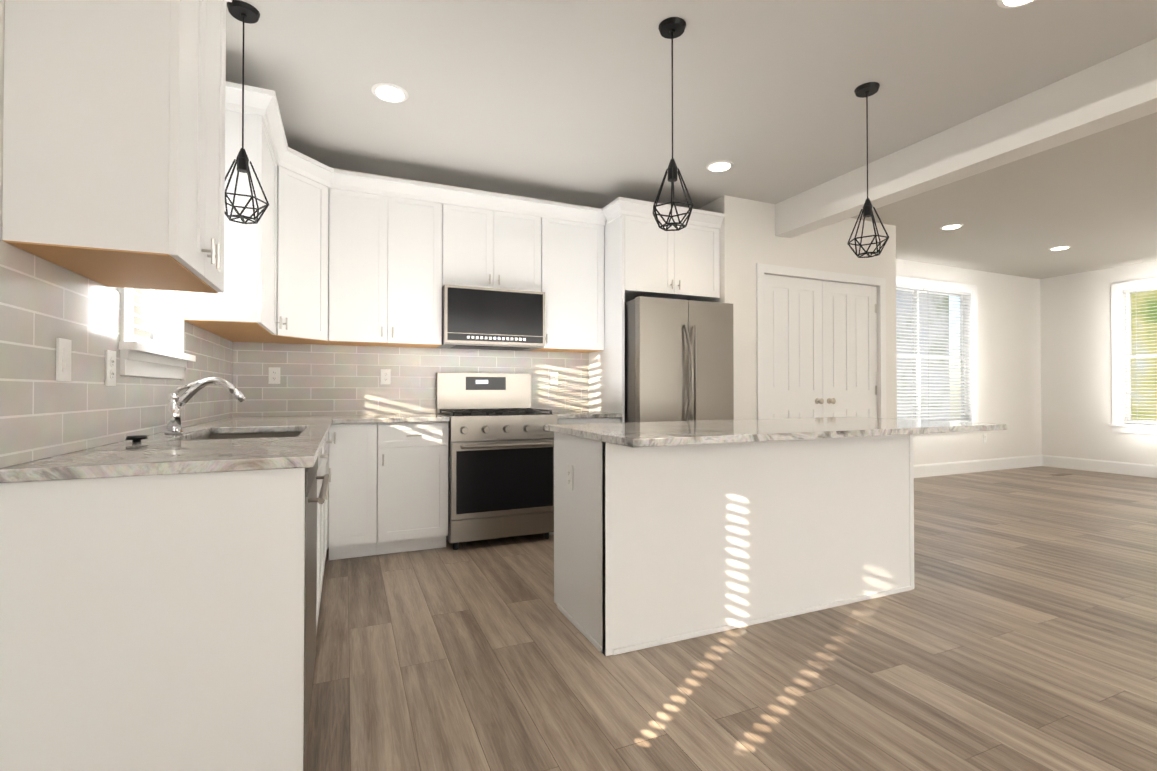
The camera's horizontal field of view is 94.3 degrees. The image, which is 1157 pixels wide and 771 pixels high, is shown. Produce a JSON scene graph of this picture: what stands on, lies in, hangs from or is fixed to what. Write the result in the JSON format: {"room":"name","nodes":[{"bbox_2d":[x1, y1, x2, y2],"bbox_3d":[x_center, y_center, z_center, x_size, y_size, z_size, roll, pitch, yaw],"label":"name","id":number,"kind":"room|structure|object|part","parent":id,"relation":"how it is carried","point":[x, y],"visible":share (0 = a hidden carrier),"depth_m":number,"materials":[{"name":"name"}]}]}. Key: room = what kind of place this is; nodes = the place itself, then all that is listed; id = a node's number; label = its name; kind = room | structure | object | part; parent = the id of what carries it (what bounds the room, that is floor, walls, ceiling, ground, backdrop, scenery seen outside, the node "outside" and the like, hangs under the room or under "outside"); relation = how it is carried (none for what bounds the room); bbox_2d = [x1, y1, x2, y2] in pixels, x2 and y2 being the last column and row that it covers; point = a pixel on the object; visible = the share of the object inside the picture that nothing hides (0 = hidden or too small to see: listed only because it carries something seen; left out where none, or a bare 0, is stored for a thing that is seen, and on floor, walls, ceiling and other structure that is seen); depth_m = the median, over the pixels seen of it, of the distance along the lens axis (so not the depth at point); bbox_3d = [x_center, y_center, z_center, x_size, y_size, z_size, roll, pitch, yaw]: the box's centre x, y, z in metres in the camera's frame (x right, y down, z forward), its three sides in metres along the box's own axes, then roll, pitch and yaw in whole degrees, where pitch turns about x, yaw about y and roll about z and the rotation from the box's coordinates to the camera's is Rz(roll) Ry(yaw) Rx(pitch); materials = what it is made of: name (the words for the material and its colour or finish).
{"room":"kitchen","nodes":[
{"label":"kitchen","id":0,"kind":"room"},
{"bbox_2d":[0,0,179,466],"bbox_3d":[-0.750,-0.284,-0.274,0.150,2.740,8.900,0,-1,-23],"label":"wall","id":1,"kind":"structure","parent":0,"point":[2,14],"depth_m":1.23,"materials":[{"name":"white paint"}]},
{"bbox_2d":[2,0,231,292],"bbox_3d":[-1.249,-0.900,1.571,0.391,1.152,0.692,0,-1,-23],"label":"upper cabinet","id":2,"kind":"object","parent":1,"relation":"attached to","point":[114,144],"visible":1,"depth_m":1.32,"materials":[{"name":"white wood"}]},
{"bbox_2d":[0,240,235,467],"bbox_3d":[-1.841,-0.057,2.443,0.008,0.513,2.740,0,-1,-23],"label":"backsplash","id":3,"kind":"structure","parent":1,"relation":"attached to","point":[44,305],"depth_m":1.53,"materials":[{"name":"tile"}]},
{"bbox_2d":[56,338,71,380],"bbox_3d":[-1.410,-0.070,1.475,0.010,0.116,0.072,0,-1,-23],"label":"light switch","id":4,"kind":"object","parent":3,"relation":"attached to","point":[63,358],"visible":1,"depth_m":1.46,"materials":[{"name":"white plastic"}]},
{"bbox_2d":[105,350,115,385],"bbox_3d":[-1.538,-0.057,1.768,0.009,0.116,0.072,0,-1,-23],"label":"electrical outlet","id":5,"kind":"object","parent":3,"relation":"attached to","point":[110,367],"visible":1,"depth_m":1.76,"materials":[{"name":"white plastic"}]},
{"bbox_2d":[118,287,195,379],"bbox_3d":[-1.779,-0.682,2.183,0.210,1.300,0.790,0,-1,-23],"label":"window","id":6,"kind":"structure","parent":1,"relation":"in","point":[138,359],"depth_m":2.37,"materials":[{"name":"white"}]},
{"bbox_3d":[-1.832,-0.698,2.160,0.055,1.066,0.546,0,-1,-23],"label":"left window sash","id":7,"kind":"part","parent":6,"relation":"part of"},
{"bbox_2d":[133,289,169,348],"bbox_3d":[-1.766,-0.697,2.189,0.054,1.064,0.534,0,-1,-23],"label":"window blind","id":8,"kind":"object","parent":6,"relation":"attached to","point":[140,339],"visible":0.21,"depth_m":2.25,"materials":[{"name":"grey plastic"}]},
{"bbox_2d":[184,110,281,334],"bbox_3d":[-1.852,-0.844,2.926,0.362,1.070,0.638,0,-1,-23],"label":"upper cabinet","id":9,"kind":"object","parent":1,"relation":"attached to","point":[244,302],"visible":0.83,"depth_m":2.67,"materials":[{"name":"white wood"}]},
{"bbox_2d":[236,168,606,416],"bbox_3d":[-0.749,-0.232,4.493,3.640,2.740,0.150,0,-1,-23],"label":"wall","id":10,"kind":"structure","parent":0,"point":[456,187],"depth_m":4.31,"materials":[{"name":"white paint"}]},
{"bbox_2d":[214,165,328,344],"bbox_3d":[-1.987,-0.837,3.548,0.608,1.070,0.608,0,-1,-23],"label":"upper cabinet","id":11,"kind":"object","parent":10,"relation":"attached to","point":[302,275],"visible":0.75,"depth_m":3.46,"materials":[{"name":"white wood"}]},
{"bbox_2d":[225,81,605,225],"bbox_3d":[-0.825,-1.399,3.496,2.694,0.112,0.978,0,-1,-23],"label":"crown molding","id":12,"kind":"structure","parent":11,"relation":"attached to","point":[261,102],"depth_m":3.74,"materials":[{"name":"white wood"}]},
{"bbox_2d":[328,188,441,347],"bbox_3d":[-1.408,-0.833,3.933,0.757,1.070,0.362,0,-1,-23],"label":"upper cabinet","id":13,"kind":"object","parent":10,"relation":"attached to","point":[385,271],"visible":0.9,"depth_m":3.79,"materials":[{"name":"white wood"}]},
{"bbox_2d":[236,342,588,415],"bbox_3d":[-1.135,-0.037,4.236,2.668,0.513,0.009,0,-1,-23],"label":"backsplash","id":14,"kind":"structure","parent":10,"relation":"attached to","point":[315,379],"depth_m":4.05,"materials":[{"name":"tile"}]},
{"bbox_2d":[268,367,279,383],"bbox_3d":[-2.146,-0.070,3.789,0.072,0.116,0.009,0,-1,-23],"label":"electrical outlet","id":15,"kind":"object","parent":14,"relation":"attached to","point":[274,375],"visible":1,"depth_m":3.79,"materials":[{"name":"white plastic"}]},
{"bbox_2d":[381,369,390,383],"bbox_3d":[-1.466,-0.067,4.083,0.072,0.116,0.009,0,-1,-23],"label":"electrical outlet","id":16,"kind":"object","parent":14,"relation":"attached to","point":[385,376],"visible":1,"depth_m":4.08,"materials":[{"name":"white plastic"}]},
{"bbox_2d":[550,372,557,384],"bbox_3d":[-0.209,-0.060,4.628,0.072,0.116,0.009,0,-1,-23],"label":"electrical outlet","id":17,"kind":"object","parent":14,"relation":"attached to","point":[553,378],"visible":1,"depth_m":4.62,"materials":[{"name":"white plastic"}]},
{"bbox_2d":[442,204,540,291],"bbox_3d":[-0.706,-1.048,4.240,0.770,0.633,0.362,0,-1,-23],"label":"upper cabinet","id":18,"kind":"object","parent":10,"relation":"attached to","point":[490,248],"visible":0.69,"depth_m":4.09,"materials":[{"name":"white wood"}]},
{"bbox_2d":[437,284,544,350],"bbox_3d":[-0.691,-0.508,4.202,0.768,0.434,0.412,0,-1,-23],"label":"microwave","id":19,"kind":"object","parent":18,"relation":"attached to","point":[482,318],"visible":0.98,"depth_m":4.01,"materials":[{"name":"silver metal"}]},
{"bbox_2d":[531,217,603,352],"bbox_3d":[-0.097,-0.827,4.501,0.553,1.070,0.362,0,-1,-23],"label":"upper cabinet","id":20,"kind":"object","parent":10,"relation":"attached to","point":[572,270],"visible":0.85,"depth_m":4.37,"materials":[{"name":"white wood"}]},
{"bbox_2d":[226,0,1156,278],"bbox_3d":[3.281,-1.674,1.568,11.900,0.080,9.450,0,-1,-23],"label":"ceiling","id":21,"kind":"structure","parent":0,"point":[562,100],"depth_m":3.04,"materials":[{"name":"white paint"}]},
{"bbox_2d":[225,0,268,223],"bbox_3d":[-1.450,-1.169,2.320,0.202,0.912,0.177,0,-1,-23],"label":"light","id":22,"kind":"object","parent":21,"relation":"hanging from","point":[243,11],"visible":0.9,"depth_m":2.31,"materials":[{"name":"black metal"}]},
{"bbox_2d":[371,83,407,102],"bbox_3d":[-1.042,-1.614,2.970,0.196,0.009,0.196,0,-1,-23],"label":"recessed light","id":23,"kind":"object","parent":21,"relation":"in","point":[390,92],"visible":1,"depth_m":2.95,"materials":[{"name":"white plastic"}]},
{"bbox_2d":[653,17,692,230],"bbox_3d":[0.424,-1.167,2.423,0.202,0.912,0.177,0,-1,-23],"label":"pendant light","id":24,"kind":"object","parent":21,"relation":"hanging from","point":[671,28],"visible":1,"depth_m":2.41,"materials":[{"name":"black metal"}]},
{"bbox_2d":[706,160,733,171],"bbox_3d":[1.035,-1.603,3.935,0.196,0.009,0.196,0,-1,-23],"label":"recessed light","id":25,"kind":"object","parent":21,"relation":"in","point":[720,166],"visible":0.96,"depth_m":3.92,"materials":[{"name":"white plastic"}]},
{"bbox_2d":[847,82,888,257],"bbox_3d":[1.571,-1.162,2.920,0.202,0.912,0.177,0,-1,-23],"label":"pendant light","id":26,"kind":"object","parent":21,"relation":"hanging from","point":[867,90],"visible":1,"depth_m":2.91,"materials":[{"name":"black metal"}]},
{"bbox_2d":[940,223,962,229],"bbox_3d":[3.735,-1.587,5.376,0.196,0.009,0.196,0,-1,-23],"label":"recessed light","id":27,"kind":"object","parent":21,"relation":"in","point":[952,226],"visible":1,"depth_m":5.35,"materials":[{"name":"white plastic"}]},
{"bbox_2d":[775,38,1156,237],"bbox_3d":[3.416,-1.499,1.079,0.180,0.279,8.048,0,-1,-23],"label":"ceiling beam","id":28,"kind":"structure","parent":21,"relation":"attached to","point":[1117,90],"depth_m":3.14,"materials":[{"name":"white paint"}]},
{"bbox_2d":[996,0,1035,7],"bbox_3d":[1.845,-1.622,2.216,0.196,0.009,0.196,0,-1,-23],"label":"recessed light","id":29,"kind":"object","parent":21,"relation":"in","point":[1009,3],"visible":1,"depth_m":2.27,"materials":[{"name":"white plastic"}]},
{"bbox_2d":[1048,246,1070,250],"bbox_3d":[5.535,-1.579,6.178,0.196,0.009,0.196,0,-1,-23],"label":"recessed light","id":30,"kind":"object","parent":21,"relation":"in","point":[1058,248],"visible":1,"depth_m":6.17,"materials":[{"name":"white plastic"}]},
{"bbox_2d":[303,466,1156,770],"bbox_3d":[3.281,1.136,1.537,11.900,0.060,9.450,0,-1,-23],"label":"floor","id":31,"kind":"structure","parent":0,"point":[1015,630],"depth_m":2.13,"materials":[{"name":"brown wood"}]},
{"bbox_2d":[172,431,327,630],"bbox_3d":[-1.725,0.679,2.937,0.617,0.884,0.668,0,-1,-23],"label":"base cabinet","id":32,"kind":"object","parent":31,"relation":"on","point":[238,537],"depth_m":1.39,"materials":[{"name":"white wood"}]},
{"bbox_2d":[0,415,335,482],"bbox_3d":[-1.546,0.217,2.567,0.647,0.030,2.738,0,-1,-23],"label":"countertop","id":33,"kind":"structure","parent":32,"relation":"on","point":[161,453],"depth_m":1.48,"materials":[{"name":"stone"}]},
{"bbox_2d":[125,435,147,442],"bbox_3d":[-1.494,0.181,1.817,0.060,0.023,0.060,0,-1,-23],"label":"stopper","id":34,"kind":"object","parent":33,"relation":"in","point":[136,438],"visible":1,"depth_m":1.80,"materials":[{"name":"black metal"}]},
{"bbox_2d":[164,377,245,433],"bbox_3d":[-1.563,0.080,2.258,0.288,0.235,0.064,0,-1,-23],"label":"faucet","id":35,"kind":"object","parent":33,"relation":"on","point":[176,402],"visible":1,"depth_m":2.22,"materials":[{"name":"silver metal"}]},
{"bbox_2d":[192,432,301,439],"bbox_3d":[-1.422,0.322,2.316,0.444,0.184,0.764,0,-1,-23],"label":"sink","id":36,"kind":"object","parent":33,"relation":"in","point":[251,435],"depth_m":2.64,"materials":[{"name":"silver metal"}]},
{"bbox_2d":[303,457,328,764],"bbox_3d":[-1.117,0.669,1.632,0.639,0.868,0.606,0,-1,-23],"label":"dishwasher","id":37,"kind":"object","parent":31,"relation":"on","point":[311,501],"visible":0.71,"depth_m":1.63,"materials":[{"name":"silver metal"}]},
{"bbox_2d":[328,432,331,514],"bbox_3d":[-1.966,0.685,3.502,0.622,0.884,0.680,0,-1,-23],"label":"base cabinet","id":38,"kind":"object","parent":31,"relation":"on","point":[329,469],"depth_m":3.26,"materials":[{"name":"white wood"}]},
{"bbox_2d":[328,421,447,559],"bbox_3d":[-1.344,0.687,3.787,0.744,0.882,0.650,0,-1,-23],"label":"base cabinet","id":39,"kind":"object","parent":31,"relation":"on","point":[388,488],"visible":0.94,"depth_m":3.52,"materials":[{"name":"white wood"}]},
{"bbox_2d":[336,413,449,423],"bbox_3d":[-1.323,0.230,3.792,0.709,0.030,0.668,0,-1,-23],"label":"countertop","id":40,"kind":"structure","parent":39,"relation":"on","point":[370,418],"depth_m":3.57,"materials":[{"name":"stone"}]},
{"bbox_2d":[436,373,556,549],"bbox_3d":[-0.628,0.516,4.045,0.766,1.235,0.729,0,-1,-23],"label":"range","id":41,"kind":"object","parent":31,"relation":"on","point":[500,461],"visible":0.94,"depth_m":3.79,"materials":[{"name":"silver metal"}]},
{"bbox_2d":[549,418,620,534],"bbox_3d":[-0.038,0.694,4.353,0.554,0.882,0.650,0,-1,-23],"label":"base cabinet","id":42,"kind":"object","parent":31,"relation":"on","point":[588,420],"visible":0.1,"depth_m":4.09,"materials":[{"name":"white"}]},
{"bbox_2d":[540,411,621,418],"bbox_3d":[-0.041,0.237,4.361,0.554,0.030,0.643,0,-1,-23],"label":"countertop","id":43,"kind":"structure","parent":42,"relation":"on","point":[574,414],"depth_m":4.12,"materials":[{"name":"stone"}]},
{"bbox_2d":[589,197,723,422],"bbox_3d":[0.630,-0.151,4.625,0.999,2.582,0.699,0,-1,-23],"label":"cabinet","id":44,"kind":"object","parent":31,"relation":"on","point":[645,255],"visible":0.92,"depth_m":4.37,"materials":[{"name":"white wood"}]},
{"bbox_2d":[625,296,733,421],"bbox_3d":[0.709,0.238,4.517,0.870,1.800,0.896,0,-1,-23],"label":"fridge","id":45,"kind":"object","parent":31,"relation":"on","point":[678,359],"visible":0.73,"depth_m":4.15,"materials":[{"name":"silver metal"}]},
{"bbox_2d":[554,433,916,655],"bbox_3d":[0.854,0.679,2.876,1.901,0.884,0.643,0,-1,-23],"label":"kitchen island","id":46,"kind":"object","parent":31,"relation":"on","point":[665,532],"depth_m":2.50,"materials":[{"name":"white wood"}]},
{"bbox_2d":[566,464,572,489],"bbox_3d":[-0.043,0.437,2.563,0.009,0.116,0.072,0,-1,-23],"label":"outlet","id":47,"kind":"object","parent":46,"relation":"attached to","point":[569,476],"visible":1,"depth_m":2.56,"materials":[{"name":"white plastic"}]},
{"bbox_2d":[545,417,1006,448],"bbox_3d":[1.047,0.219,2.830,2.260,0.030,0.940,0,-1,-23],"label":"island countertop","id":48,"kind":"structure","parent":46,"relation":"on","point":[634,435],"depth_m":2.51,"materials":[{"name":"white stone"}]},
{"bbox_2d":[1051,473,1071,475],"bbox_3d":[6.303,1.163,7.014,0.300,0.004,0.100,0,-1,-23],"label":"floor vent","id":49,"kind":"object","parent":31,"relation":"in","point":[1061,474],"visible":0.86,"depth_m":7.01,"materials":[{"name":"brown metal"}]},
{"bbox_2d":[698,195,896,419],"bbox_3d":[1.988,-0.222,5.406,2.110,2.741,1.050,0,-1,-23],"label":"wall","id":50,"kind":"structure","parent":0,"point":[748,239],"depth_m":4.70,"materials":[{"name":"white paint"}]},
{"bbox_2d":[764,274,823,418],"bbox_3d":[1.936,0.078,4.814,0.719,2.104,0.099,0,-1,-23],"label":"pantry door","id":51,"kind":"structure","parent":50,"relation":"in","point":[793,349],"depth_m":4.83,"materials":[{"name":"white wood"}]},
{"bbox_2d":[756,263,885,418],"bbox_3d":[2.274,0.045,4.944,1.600,2.195,0.016,0,-1,-23],"label":"door frame","id":52,"kind":"structure","parent":50,"relation":"attached to","point":[761,269],"depth_m":4.83,"materials":[{"name":"white wood"}]},
{"bbox_2d":[822,281,876,417],"bbox_3d":[2.600,0.081,5.101,0.719,2.104,0.099,0,-1,-23],"label":"pantry door","id":53,"kind":"structure","parent":50,"relation":"in","point":[849,327],"depth_m":5.11,"materials":[{"name":"white wood"}]},
{"bbox_2d":[896,259,1041,464],"bbox_3d":[4.842,-0.203,7.132,4.500,2.740,0.150,0,-1,-23],"label":"wall","id":54,"kind":"structure","parent":0,"point":[1009,365],"depth_m":7.51,"materials":[{"name":"white paint"}]},
{"bbox_2d":[896,275,978,434],"bbox_3d":[4.404,-0.370,6.912,2.190,1.980,0.210,0,-1,-23],"label":"window","id":55,"kind":"structure","parent":54,"relation":"in","point":[972,303],"depth_m":7.25,"materials":[{"name":"white"}]},
{"bbox_3d":[4.381,-0.385,6.965,1.946,1.746,0.074,0,-1,-23],"label":"far window sash","id":56,"kind":"part","parent":55,"relation":"part of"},
{"bbox_2d":[896,284,970,421],"bbox_3d":[4.410,-0.386,6.899,1.934,1.744,0.054,0,-1,-23],"label":"window blind","id":57,"kind":"object","parent":55,"relation":"attached to","point":[914,288],"visible":0.75,"depth_m":6.98,"materials":[{"name":"grey plastic"}]},
{"bbox_2d":[914,455,1042,477],"bbox_3d":[4.789,1.086,7.002,4.306,0.160,0.016,0,-1,-23],"label":"baseboard","id":58,"kind":"structure","parent":54,"relation":"attached to","point":[972,466],"depth_m":7.24,"materials":[{"name":"white wood"}]},
{"bbox_2d":[983,434,986,441],"bbox_3d":[5.562,0.719,7.346,0.072,0.116,0.009,0,-1,-23],"label":"outlet","id":59,"kind":"object","parent":54,"relation":"attached to","point":[984,437],"visible":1,"depth_m":7.34,"materials":[{"name":"white plastic"}]},
{"bbox_2d":[1040,260,1156,464],"bbox_3d":[8.646,-0.239,3.821,0.150,2.740,8.950,0,-1,-23],"label":"wall","id":60,"kind":"structure","parent":0,"point":[1076,366],"depth_m":7.45,"materials":[{"name":"white paint"}]},
{"bbox_2d":[1043,455,1156,477],"bbox_3d":[8.568,1.050,3.773,0.016,0.160,8.946,0,-1,-23],"label":"baseboard","id":61,"kind":"structure","parent":60,"relation":"attached to","point":[1135,469],"depth_m":7.24,"materials":[{"name":"white wood"}]},
{"bbox_2d":[1109,277,1156,434],"bbox_3d":[7.385,-0.373,6.660,0.210,1.980,1.170,0,-1,-23],"label":"window","id":62,"kind":"structure","parent":60,"relation":"in","point":[1118,308],"depth_m":7.08,"materials":[{"name":"white"}]},
{"bbox_2d":[1123,286,1156,423],"bbox_3d":[7.372,-0.388,6.655,0.054,1.744,0.914,0,-1,-23],"label":"window blind","id":63,"kind":"object","parent":62,"relation":"attached to","point":[1136,328],"visible":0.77,"depth_m":6.93,"materials":[{"name":"grey plastic"}]},
{"bbox_3d":[7.438,-0.388,6.684,0.055,1.746,0.926,0,-1,-23],"label":"right window sash","id":64,"kind":"part","parent":62,"relation":"part of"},
{"label":"outside","id":65,"kind":"structure","parent":0,"visible":0},
{"bbox_2d":[896,290,949,419],"bbox_3d":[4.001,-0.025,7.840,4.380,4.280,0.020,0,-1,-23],"label":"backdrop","id":66,"kind":"structure","parent":65,"point":[920,309],"depth_m":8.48,"materials":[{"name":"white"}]},
{"bbox_2d":[1131,290,1156,420],"bbox_3d":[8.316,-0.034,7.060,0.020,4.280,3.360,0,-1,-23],"label":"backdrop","id":67,"kind":"structure","parent":65,"point":[1141,307],"depth_m":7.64,"materials":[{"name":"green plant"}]}
]}

